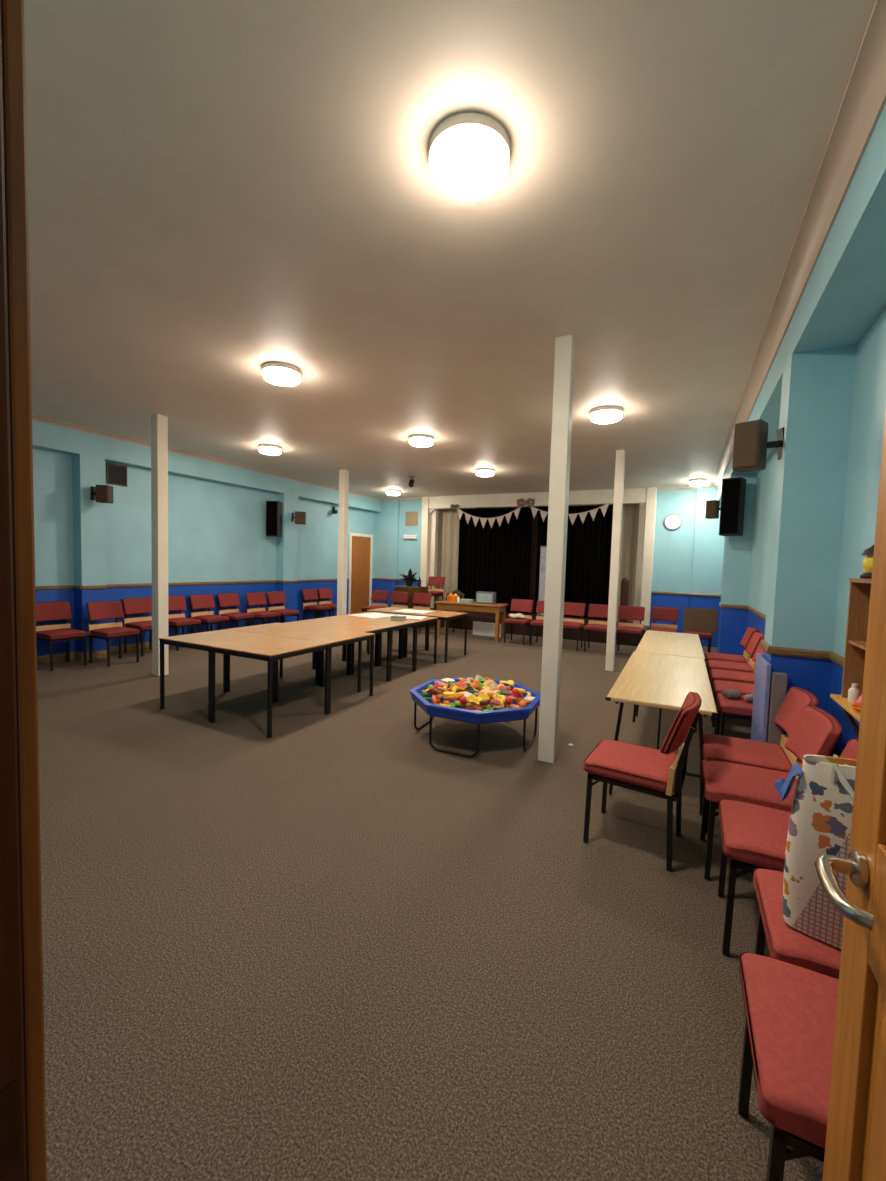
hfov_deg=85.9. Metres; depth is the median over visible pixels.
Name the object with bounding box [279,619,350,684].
square table
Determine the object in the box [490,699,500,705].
block
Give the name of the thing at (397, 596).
chair
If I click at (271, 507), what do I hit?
speaker grille
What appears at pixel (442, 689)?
slice
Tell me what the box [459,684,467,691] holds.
slice
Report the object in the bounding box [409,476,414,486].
ceiling spotlight
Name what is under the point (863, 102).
crown molding
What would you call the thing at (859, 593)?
wall shelf
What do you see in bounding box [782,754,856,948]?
tote bag
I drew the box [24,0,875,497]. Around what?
ceiling
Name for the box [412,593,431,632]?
chair
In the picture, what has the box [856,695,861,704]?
figure
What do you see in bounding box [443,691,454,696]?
slice
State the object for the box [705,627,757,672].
chair
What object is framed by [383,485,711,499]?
trim
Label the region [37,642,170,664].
baseboard
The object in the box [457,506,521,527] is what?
bunting
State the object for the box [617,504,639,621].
curtain
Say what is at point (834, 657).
trim
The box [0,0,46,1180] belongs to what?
trim
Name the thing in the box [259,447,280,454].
diffuser
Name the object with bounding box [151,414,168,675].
support pillar
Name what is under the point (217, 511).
wall
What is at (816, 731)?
chair
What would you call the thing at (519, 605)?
chair
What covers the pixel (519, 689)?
slice
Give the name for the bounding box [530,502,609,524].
bunting
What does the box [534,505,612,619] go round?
stage curtain
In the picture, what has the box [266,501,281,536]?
speaker
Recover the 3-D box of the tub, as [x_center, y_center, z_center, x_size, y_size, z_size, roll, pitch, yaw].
[0.518,0.227,10.362,0.280,0.075,0.180,3,4,27]
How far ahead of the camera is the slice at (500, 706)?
4.13 m
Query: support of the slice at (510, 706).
in the tray
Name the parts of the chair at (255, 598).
backrest, plate, seat, seat frame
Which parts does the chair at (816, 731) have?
leg, leg, seat frame, seat, plate, backrest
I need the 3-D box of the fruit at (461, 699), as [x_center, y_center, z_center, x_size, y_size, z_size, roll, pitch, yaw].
[0.174,0.943,4.087,0.067,0.064,0.068,5,4,41]
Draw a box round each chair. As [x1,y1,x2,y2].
[36,601,86,670]
[86,601,139,666]
[122,597,168,655]
[168,596,200,650]
[189,594,228,633]
[217,593,254,629]
[245,592,280,625]
[266,591,299,623]
[302,589,330,619]
[317,588,336,617]
[361,590,388,611]
[390,591,408,630]
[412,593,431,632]
[428,576,444,609]
[441,593,463,632]
[504,599,533,644]
[530,600,543,645]
[563,602,585,650]
[583,692,701,871]
[584,604,607,651]
[615,606,644,654]
[650,607,678,632]
[683,630,712,651]
[700,706,842,879]
[702,686,818,832]
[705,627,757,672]
[707,632,764,683]
[709,639,763,720]
[712,680,753,733]
[716,693,752,735]
[718,739,857,955]
[738,952,838,1180]
[753,868,840,978]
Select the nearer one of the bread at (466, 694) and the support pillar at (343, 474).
the bread at (466, 694)
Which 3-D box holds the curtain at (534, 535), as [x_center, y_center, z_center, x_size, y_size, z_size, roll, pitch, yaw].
[2.390,-0.871,12.342,0.379,2.940,0.083,3,4,22]
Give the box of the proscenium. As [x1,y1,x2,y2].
[420,487,656,625]
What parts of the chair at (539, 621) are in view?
leg, seat, backrest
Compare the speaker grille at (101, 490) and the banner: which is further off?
the banner
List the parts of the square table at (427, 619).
leg, leg, leg, apron frame, leg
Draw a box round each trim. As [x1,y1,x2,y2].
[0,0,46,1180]
[32,415,382,500]
[35,578,348,589]
[348,533,372,613]
[373,578,720,596]
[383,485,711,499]
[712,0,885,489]
[719,602,863,676]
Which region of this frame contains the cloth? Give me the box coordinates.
[775,763,802,801]
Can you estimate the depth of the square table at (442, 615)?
7.97 m
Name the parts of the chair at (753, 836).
leg, leg, seat frame, seat, backrest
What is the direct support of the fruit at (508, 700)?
on the slice at (510, 706)
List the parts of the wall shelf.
panel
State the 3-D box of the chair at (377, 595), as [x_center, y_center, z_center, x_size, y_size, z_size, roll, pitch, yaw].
[-1.638,0.443,11.585,0.464,0.879,0.566,3,4,27]
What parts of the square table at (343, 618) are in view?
leg, leg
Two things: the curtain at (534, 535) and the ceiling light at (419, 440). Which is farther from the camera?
the curtain at (534, 535)
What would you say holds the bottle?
on the wall shelf
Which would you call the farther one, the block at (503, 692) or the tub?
the tub
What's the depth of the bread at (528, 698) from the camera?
4.40 m
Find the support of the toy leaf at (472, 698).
on the slice at (478, 707)
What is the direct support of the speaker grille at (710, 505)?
attached to the wall speaker at (712, 506)
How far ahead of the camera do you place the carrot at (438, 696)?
4.15 m
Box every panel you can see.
[751,653,770,741]
[766,672,787,745]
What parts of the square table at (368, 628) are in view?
leg, leg, apron frame, leg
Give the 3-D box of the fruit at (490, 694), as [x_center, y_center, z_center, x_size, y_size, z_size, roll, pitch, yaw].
[0.435,0.937,4.244,0.069,0.068,0.067,2,3,-1]
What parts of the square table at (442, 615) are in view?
leg, leg, leg, apron frame, leg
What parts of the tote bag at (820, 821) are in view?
handle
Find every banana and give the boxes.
[452,686,462,693]
[454,691,468,695]
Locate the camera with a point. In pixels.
(334, 511)
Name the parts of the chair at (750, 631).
seat, plate, backrest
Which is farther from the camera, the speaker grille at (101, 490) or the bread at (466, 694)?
the speaker grille at (101, 490)
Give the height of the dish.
0.023 m
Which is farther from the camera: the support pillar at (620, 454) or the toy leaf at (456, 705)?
the support pillar at (620, 454)
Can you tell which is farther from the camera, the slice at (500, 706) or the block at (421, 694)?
the block at (421, 694)
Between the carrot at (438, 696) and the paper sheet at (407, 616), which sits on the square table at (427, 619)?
the paper sheet at (407, 616)
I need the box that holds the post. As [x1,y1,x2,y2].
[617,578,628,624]
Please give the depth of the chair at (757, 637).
5.59 m
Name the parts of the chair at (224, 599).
backrest, plate, seat, seat frame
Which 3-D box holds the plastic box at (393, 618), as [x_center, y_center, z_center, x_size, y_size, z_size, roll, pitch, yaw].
[-0.660,0.411,7.049,0.210,0.060,0.150,2,3,9]
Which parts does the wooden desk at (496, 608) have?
leg, leg, leg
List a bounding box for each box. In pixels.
[390,615,405,620]
[476,591,495,603]
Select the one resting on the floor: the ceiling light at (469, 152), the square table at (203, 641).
the square table at (203, 641)
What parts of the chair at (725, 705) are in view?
leg, leg, seat, seat frame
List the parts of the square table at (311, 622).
leg, leg, leg, leg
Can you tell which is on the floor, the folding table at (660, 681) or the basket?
the folding table at (660, 681)
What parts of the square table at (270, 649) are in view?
leg, leg, apron frame, leg, leg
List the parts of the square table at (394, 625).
leg, leg, leg, apron frame, leg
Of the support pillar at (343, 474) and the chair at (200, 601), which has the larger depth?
the support pillar at (343, 474)
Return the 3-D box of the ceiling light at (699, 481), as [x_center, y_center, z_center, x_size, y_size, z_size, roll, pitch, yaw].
[5.059,-2.126,9.406,0.352,0.118,0.352,3,4,27]
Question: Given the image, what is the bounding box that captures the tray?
[409,677,540,757]
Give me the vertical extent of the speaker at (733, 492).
0.800 m
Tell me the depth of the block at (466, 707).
4.02 m
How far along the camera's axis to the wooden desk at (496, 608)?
10.14 m
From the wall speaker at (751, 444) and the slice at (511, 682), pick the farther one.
the slice at (511, 682)
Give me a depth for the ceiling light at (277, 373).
4.42 m
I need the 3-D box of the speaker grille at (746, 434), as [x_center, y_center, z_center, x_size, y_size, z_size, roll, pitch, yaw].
[2.029,-0.975,3.189,0.012,0.286,0.136,-1,4,-38]
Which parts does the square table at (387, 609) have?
leg, leg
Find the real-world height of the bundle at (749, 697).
0.077 m
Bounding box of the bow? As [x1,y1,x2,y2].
[517,498,534,505]
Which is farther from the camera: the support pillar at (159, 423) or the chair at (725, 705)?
the support pillar at (159, 423)
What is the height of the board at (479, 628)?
0.300 m
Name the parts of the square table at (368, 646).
leg, leg, leg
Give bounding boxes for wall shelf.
[830,578,870,737]
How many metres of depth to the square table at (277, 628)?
5.75 m
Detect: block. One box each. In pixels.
[420,693,430,696]
[432,688,441,695]
[438,683,447,688]
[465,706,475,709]
[480,699,489,705]
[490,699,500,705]
[500,685,510,690]
[500,690,509,695]
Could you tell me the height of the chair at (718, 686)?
0.879 m
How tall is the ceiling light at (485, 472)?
0.118 m
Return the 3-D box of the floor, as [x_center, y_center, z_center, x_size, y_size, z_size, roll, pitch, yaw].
[-0.433,1.221,7.272,9.310,0.100,13.700,3,4,27]
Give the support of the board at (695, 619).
on the chair at (702, 635)
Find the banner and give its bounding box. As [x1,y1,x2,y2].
[537,546,546,615]
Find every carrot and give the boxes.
[435,694,443,698]
[443,694,461,699]
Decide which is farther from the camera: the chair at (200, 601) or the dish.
the chair at (200, 601)
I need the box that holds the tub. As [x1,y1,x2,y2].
[459,599,473,602]
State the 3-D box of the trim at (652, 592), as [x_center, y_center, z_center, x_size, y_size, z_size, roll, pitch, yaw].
[1.976,-0.113,11.928,8.910,0.055,0.122,3,4,27]
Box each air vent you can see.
[106,463,126,486]
[405,511,417,525]
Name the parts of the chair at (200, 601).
backrest, plate, seat, seat frame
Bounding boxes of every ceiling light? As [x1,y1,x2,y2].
[259,444,281,454]
[262,362,300,385]
[386,489,399,495]
[409,434,433,446]
[429,112,509,200]
[476,468,494,476]
[590,406,622,423]
[689,478,708,485]
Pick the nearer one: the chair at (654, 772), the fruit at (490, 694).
the chair at (654, 772)
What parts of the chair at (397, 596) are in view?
backrest, plate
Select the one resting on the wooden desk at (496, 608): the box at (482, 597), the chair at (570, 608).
the box at (482, 597)
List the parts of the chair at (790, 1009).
leg, leg, seat frame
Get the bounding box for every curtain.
[436,509,459,606]
[457,507,531,613]
[528,507,538,612]
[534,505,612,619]
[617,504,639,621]
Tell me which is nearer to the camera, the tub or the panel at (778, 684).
the panel at (778, 684)
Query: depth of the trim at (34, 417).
8.17 m
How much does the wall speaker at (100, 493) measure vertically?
0.250 m
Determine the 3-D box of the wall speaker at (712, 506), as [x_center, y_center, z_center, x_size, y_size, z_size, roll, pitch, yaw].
[4.185,-1.236,7.262,0.181,0.270,0.279,-1,5,-43]
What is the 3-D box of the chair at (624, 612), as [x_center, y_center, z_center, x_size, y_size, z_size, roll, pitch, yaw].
[3.487,0.750,8.907,0.464,0.879,0.566,3,4,27]
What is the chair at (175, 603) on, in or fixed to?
on the floor
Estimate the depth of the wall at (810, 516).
3.00 m
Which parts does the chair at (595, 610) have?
leg, leg, seat, backrest, plate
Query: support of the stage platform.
on the floor
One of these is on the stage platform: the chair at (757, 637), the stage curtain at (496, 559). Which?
the stage curtain at (496, 559)
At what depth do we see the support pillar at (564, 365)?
3.79 m
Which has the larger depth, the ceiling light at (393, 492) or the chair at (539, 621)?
the ceiling light at (393, 492)
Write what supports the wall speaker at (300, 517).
attached to the wall at (217, 511)
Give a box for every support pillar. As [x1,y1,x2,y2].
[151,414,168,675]
[337,469,348,615]
[538,334,575,763]
[605,450,624,670]
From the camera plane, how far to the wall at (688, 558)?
10.44 m
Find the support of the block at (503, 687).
on the toy leaf
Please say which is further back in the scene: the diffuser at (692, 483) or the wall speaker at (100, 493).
the diffuser at (692, 483)
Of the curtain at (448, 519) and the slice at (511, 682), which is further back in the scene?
the curtain at (448, 519)
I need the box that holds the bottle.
[848,683,859,702]
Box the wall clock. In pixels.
[664,514,681,529]
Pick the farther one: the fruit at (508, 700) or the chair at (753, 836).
the fruit at (508, 700)
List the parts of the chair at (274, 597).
backrest, plate, seat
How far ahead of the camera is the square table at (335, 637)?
5.40 m
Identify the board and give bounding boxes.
[473,621,500,636]
[683,607,717,632]
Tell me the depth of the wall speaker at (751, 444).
3.19 m
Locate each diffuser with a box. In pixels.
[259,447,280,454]
[690,481,708,485]
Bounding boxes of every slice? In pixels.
[437,687,447,691]
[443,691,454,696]
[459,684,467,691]
[471,704,483,710]
[492,704,504,708]
[505,680,514,687]
[506,704,518,708]
[513,688,525,692]
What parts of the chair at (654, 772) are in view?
leg, leg, seat, seat frame, leg, plate, leg, backrest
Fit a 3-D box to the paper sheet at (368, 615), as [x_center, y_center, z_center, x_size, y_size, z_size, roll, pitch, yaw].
[-1.102,0.395,7.574,0.550,0.005,0.600,4,4,35]
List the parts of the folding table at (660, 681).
leg frame, leg frame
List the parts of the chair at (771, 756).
leg, seat, plate, backrest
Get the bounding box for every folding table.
[605,652,717,815]
[634,630,705,715]
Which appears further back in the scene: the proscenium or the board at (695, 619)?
the proscenium
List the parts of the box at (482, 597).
panel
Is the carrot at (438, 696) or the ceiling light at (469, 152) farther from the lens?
the carrot at (438, 696)
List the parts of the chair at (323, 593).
backrest, plate, seat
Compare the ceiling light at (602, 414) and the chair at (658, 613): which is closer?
the ceiling light at (602, 414)
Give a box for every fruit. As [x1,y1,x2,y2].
[433,699,440,703]
[459,697,464,703]
[470,683,476,689]
[488,692,494,698]
[505,697,512,704]
[512,688,518,694]
[518,701,526,707]
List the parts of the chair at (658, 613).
seat, plate, backrest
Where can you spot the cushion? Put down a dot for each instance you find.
(518, 615)
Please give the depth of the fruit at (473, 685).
4.48 m
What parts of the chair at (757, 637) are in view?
seat, plate, backrest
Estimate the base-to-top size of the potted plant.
0.452 m
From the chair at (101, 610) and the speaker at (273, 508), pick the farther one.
the speaker at (273, 508)
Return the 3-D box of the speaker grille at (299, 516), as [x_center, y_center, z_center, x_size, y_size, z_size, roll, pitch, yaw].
[-3.144,-1.599,10.464,0.196,0.246,0.012,1,3,-8]
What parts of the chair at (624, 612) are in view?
seat frame, seat, plate, backrest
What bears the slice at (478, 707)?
in the tray
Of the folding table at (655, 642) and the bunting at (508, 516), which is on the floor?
the folding table at (655, 642)
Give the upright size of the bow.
0.199 m
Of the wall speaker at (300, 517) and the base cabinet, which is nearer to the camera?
the wall speaker at (300, 517)
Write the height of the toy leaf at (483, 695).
0.072 m
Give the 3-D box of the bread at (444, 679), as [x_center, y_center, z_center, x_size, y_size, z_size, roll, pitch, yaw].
[0.053,0.902,4.740,0.110,0.033,0.120,-1,5,-43]
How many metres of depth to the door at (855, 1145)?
0.79 m
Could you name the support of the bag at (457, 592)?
on the wooden desk at (496, 608)
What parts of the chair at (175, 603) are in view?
plate, leg, backrest, seat frame, seat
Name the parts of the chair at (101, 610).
leg, backrest, plate, leg, seat frame, seat, leg, leg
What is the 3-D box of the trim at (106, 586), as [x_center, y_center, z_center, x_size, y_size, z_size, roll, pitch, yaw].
[-4.705,-0.102,8.290,0.232,0.055,10.040,3,4,27]
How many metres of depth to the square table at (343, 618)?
7.17 m
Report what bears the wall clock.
attached to the wall at (688, 558)
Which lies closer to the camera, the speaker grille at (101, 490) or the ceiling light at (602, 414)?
the ceiling light at (602, 414)
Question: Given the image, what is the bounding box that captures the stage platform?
[430,608,648,645]
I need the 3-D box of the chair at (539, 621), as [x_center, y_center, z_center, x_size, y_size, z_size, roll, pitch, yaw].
[2.058,0.666,9.622,0.464,0.879,0.566,3,4,27]
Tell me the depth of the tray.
4.00 m
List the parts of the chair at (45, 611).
leg, plate, backrest, seat frame, seat, leg, leg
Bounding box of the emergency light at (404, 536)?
[403,535,416,538]
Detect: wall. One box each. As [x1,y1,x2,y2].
[32,420,380,656]
[373,486,724,646]
[717,104,885,756]
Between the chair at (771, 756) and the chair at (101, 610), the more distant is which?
the chair at (101, 610)
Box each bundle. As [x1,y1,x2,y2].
[721,689,741,698]
[744,694,753,702]
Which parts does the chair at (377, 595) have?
seat, backrest, plate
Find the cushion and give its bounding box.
[509,613,524,618]
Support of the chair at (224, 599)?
on the floor
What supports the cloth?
hanging from the tote bag at (820, 821)
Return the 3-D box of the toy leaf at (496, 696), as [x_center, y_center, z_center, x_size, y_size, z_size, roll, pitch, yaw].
[0.487,0.947,4.151,0.110,0.089,0.106,3,4,26]
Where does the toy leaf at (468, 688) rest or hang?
on the slice
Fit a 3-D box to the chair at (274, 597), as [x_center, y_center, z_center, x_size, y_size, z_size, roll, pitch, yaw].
[-3.414,0.473,10.141,0.566,0.879,0.464,3,4,27]
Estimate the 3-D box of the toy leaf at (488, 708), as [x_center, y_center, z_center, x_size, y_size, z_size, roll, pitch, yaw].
[0.415,1.010,4.043,0.101,0.054,0.107,3,4,20]
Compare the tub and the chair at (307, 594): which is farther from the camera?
the chair at (307, 594)
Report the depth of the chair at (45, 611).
6.66 m
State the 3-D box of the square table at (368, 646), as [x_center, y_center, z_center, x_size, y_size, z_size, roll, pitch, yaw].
[-1.131,0.756,7.726,0.660,0.735,0.672,3,4,27]
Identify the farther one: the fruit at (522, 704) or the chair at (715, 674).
the chair at (715, 674)
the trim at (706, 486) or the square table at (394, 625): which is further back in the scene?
the trim at (706, 486)
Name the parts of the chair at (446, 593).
seat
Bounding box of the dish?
[851,705,860,712]
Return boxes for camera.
[332,506,336,513]
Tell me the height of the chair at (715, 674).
0.879 m
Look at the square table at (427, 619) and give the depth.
7.36 m
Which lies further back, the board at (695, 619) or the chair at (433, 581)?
the chair at (433, 581)
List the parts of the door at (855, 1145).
lever, handle, panel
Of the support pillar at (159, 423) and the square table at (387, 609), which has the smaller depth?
the support pillar at (159, 423)
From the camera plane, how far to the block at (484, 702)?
4.03 m
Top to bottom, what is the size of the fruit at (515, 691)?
0.066 m
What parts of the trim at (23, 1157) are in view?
strike plate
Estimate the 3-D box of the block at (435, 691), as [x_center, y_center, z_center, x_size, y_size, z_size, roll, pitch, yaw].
[-0.053,0.924,4.309,0.099,0.080,0.062,2,3,-3]
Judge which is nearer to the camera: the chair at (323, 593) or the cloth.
the cloth
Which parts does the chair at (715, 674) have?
seat, backrest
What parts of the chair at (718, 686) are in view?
leg, leg, seat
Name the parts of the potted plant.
pot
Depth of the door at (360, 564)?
13.30 m
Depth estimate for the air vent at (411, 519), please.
13.34 m
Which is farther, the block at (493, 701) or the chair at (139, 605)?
the chair at (139, 605)
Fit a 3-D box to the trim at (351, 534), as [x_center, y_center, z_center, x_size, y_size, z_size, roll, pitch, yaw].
[-2.347,-0.408,13.336,0.140,2.340,1.050,3,4,27]
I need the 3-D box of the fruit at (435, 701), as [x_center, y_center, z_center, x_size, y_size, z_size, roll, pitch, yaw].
[-0.057,0.992,4.221,0.074,0.069,0.072,1,3,-18]
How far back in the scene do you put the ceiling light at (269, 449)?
7.55 m
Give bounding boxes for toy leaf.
[450,702,461,707]
[465,686,478,692]
[466,694,479,704]
[477,692,489,700]
[487,707,497,710]
[493,693,504,705]
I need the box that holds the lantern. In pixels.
[859,545,873,578]
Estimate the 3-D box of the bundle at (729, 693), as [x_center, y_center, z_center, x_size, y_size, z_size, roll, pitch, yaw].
[2.513,0.902,4.151,0.154,0.090,0.163,3,4,27]
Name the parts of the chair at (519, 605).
leg, seat, seat frame, backrest, leg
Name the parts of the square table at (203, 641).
leg, apron frame, leg, leg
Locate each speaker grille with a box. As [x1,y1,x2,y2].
[96,485,106,501]
[266,502,276,534]
[295,512,304,523]
[706,501,715,516]
[733,421,758,467]
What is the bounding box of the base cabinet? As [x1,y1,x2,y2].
[394,585,427,627]
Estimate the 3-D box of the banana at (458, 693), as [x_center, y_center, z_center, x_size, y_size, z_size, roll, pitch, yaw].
[0.181,0.923,4.259,0.159,0.047,0.069,-1,4,-36]
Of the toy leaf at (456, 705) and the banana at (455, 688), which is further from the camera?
the banana at (455, 688)
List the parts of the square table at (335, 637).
leg, leg, leg, apron frame, leg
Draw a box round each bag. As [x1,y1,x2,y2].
[451,590,461,598]
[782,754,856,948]
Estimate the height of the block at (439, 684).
0.055 m
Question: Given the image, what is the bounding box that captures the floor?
[37,626,823,1180]
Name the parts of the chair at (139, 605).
leg, backrest, plate, leg, seat, leg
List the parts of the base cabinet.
door, door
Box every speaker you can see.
[91,485,112,503]
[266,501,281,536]
[291,511,305,524]
[705,500,719,518]
[719,477,745,535]
[732,419,783,471]
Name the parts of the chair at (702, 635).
seat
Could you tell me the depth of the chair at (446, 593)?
11.23 m
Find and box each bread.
[441,678,454,684]
[464,692,473,703]
[523,696,534,700]
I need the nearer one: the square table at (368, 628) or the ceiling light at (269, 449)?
the square table at (368, 628)
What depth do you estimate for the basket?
10.46 m
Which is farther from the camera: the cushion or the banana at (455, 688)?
the cushion
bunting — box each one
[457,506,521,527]
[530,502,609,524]
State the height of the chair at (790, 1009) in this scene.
0.879 m
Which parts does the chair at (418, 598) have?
backrest, plate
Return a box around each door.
[351,536,369,613]
[815,407,885,1180]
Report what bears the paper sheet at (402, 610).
on the square table at (387, 609)
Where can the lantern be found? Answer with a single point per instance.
(868, 561)
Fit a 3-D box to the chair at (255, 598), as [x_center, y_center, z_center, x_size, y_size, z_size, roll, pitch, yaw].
[-3.657,0.494,9.659,0.566,0.879,0.464,3,4,27]
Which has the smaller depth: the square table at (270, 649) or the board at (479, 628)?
the square table at (270, 649)
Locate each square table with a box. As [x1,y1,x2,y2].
[159,629,273,721]
[210,636,329,737]
[227,622,321,691]
[274,628,374,712]
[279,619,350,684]
[315,615,377,666]
[318,623,390,691]
[345,612,401,660]
[352,618,415,680]
[366,607,426,656]
[380,614,437,670]
[405,610,467,662]
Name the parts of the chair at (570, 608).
seat, plate, backrest, leg, leg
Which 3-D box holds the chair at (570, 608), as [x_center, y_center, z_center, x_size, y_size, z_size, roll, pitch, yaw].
[2.514,0.693,9.394,0.464,0.879,0.566,3,4,27]
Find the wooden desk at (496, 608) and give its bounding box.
[435,600,507,641]
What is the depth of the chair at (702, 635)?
8.41 m
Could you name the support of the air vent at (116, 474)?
in the wall at (217, 511)
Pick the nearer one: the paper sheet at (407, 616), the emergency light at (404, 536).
the paper sheet at (407, 616)
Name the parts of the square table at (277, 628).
leg, leg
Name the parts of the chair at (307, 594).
plate, backrest, seat frame, seat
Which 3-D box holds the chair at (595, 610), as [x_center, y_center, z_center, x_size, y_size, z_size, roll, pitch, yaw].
[2.987,0.722,9.135,0.464,0.879,0.566,3,4,27]
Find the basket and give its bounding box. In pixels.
[447,593,458,601]
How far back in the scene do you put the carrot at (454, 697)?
4.15 m
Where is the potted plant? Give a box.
[399,568,417,585]
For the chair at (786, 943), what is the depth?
1.47 m
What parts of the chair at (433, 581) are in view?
seat, plate, backrest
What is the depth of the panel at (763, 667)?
3.27 m
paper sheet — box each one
[351,613,398,617]
[389,615,426,619]
[394,609,432,613]

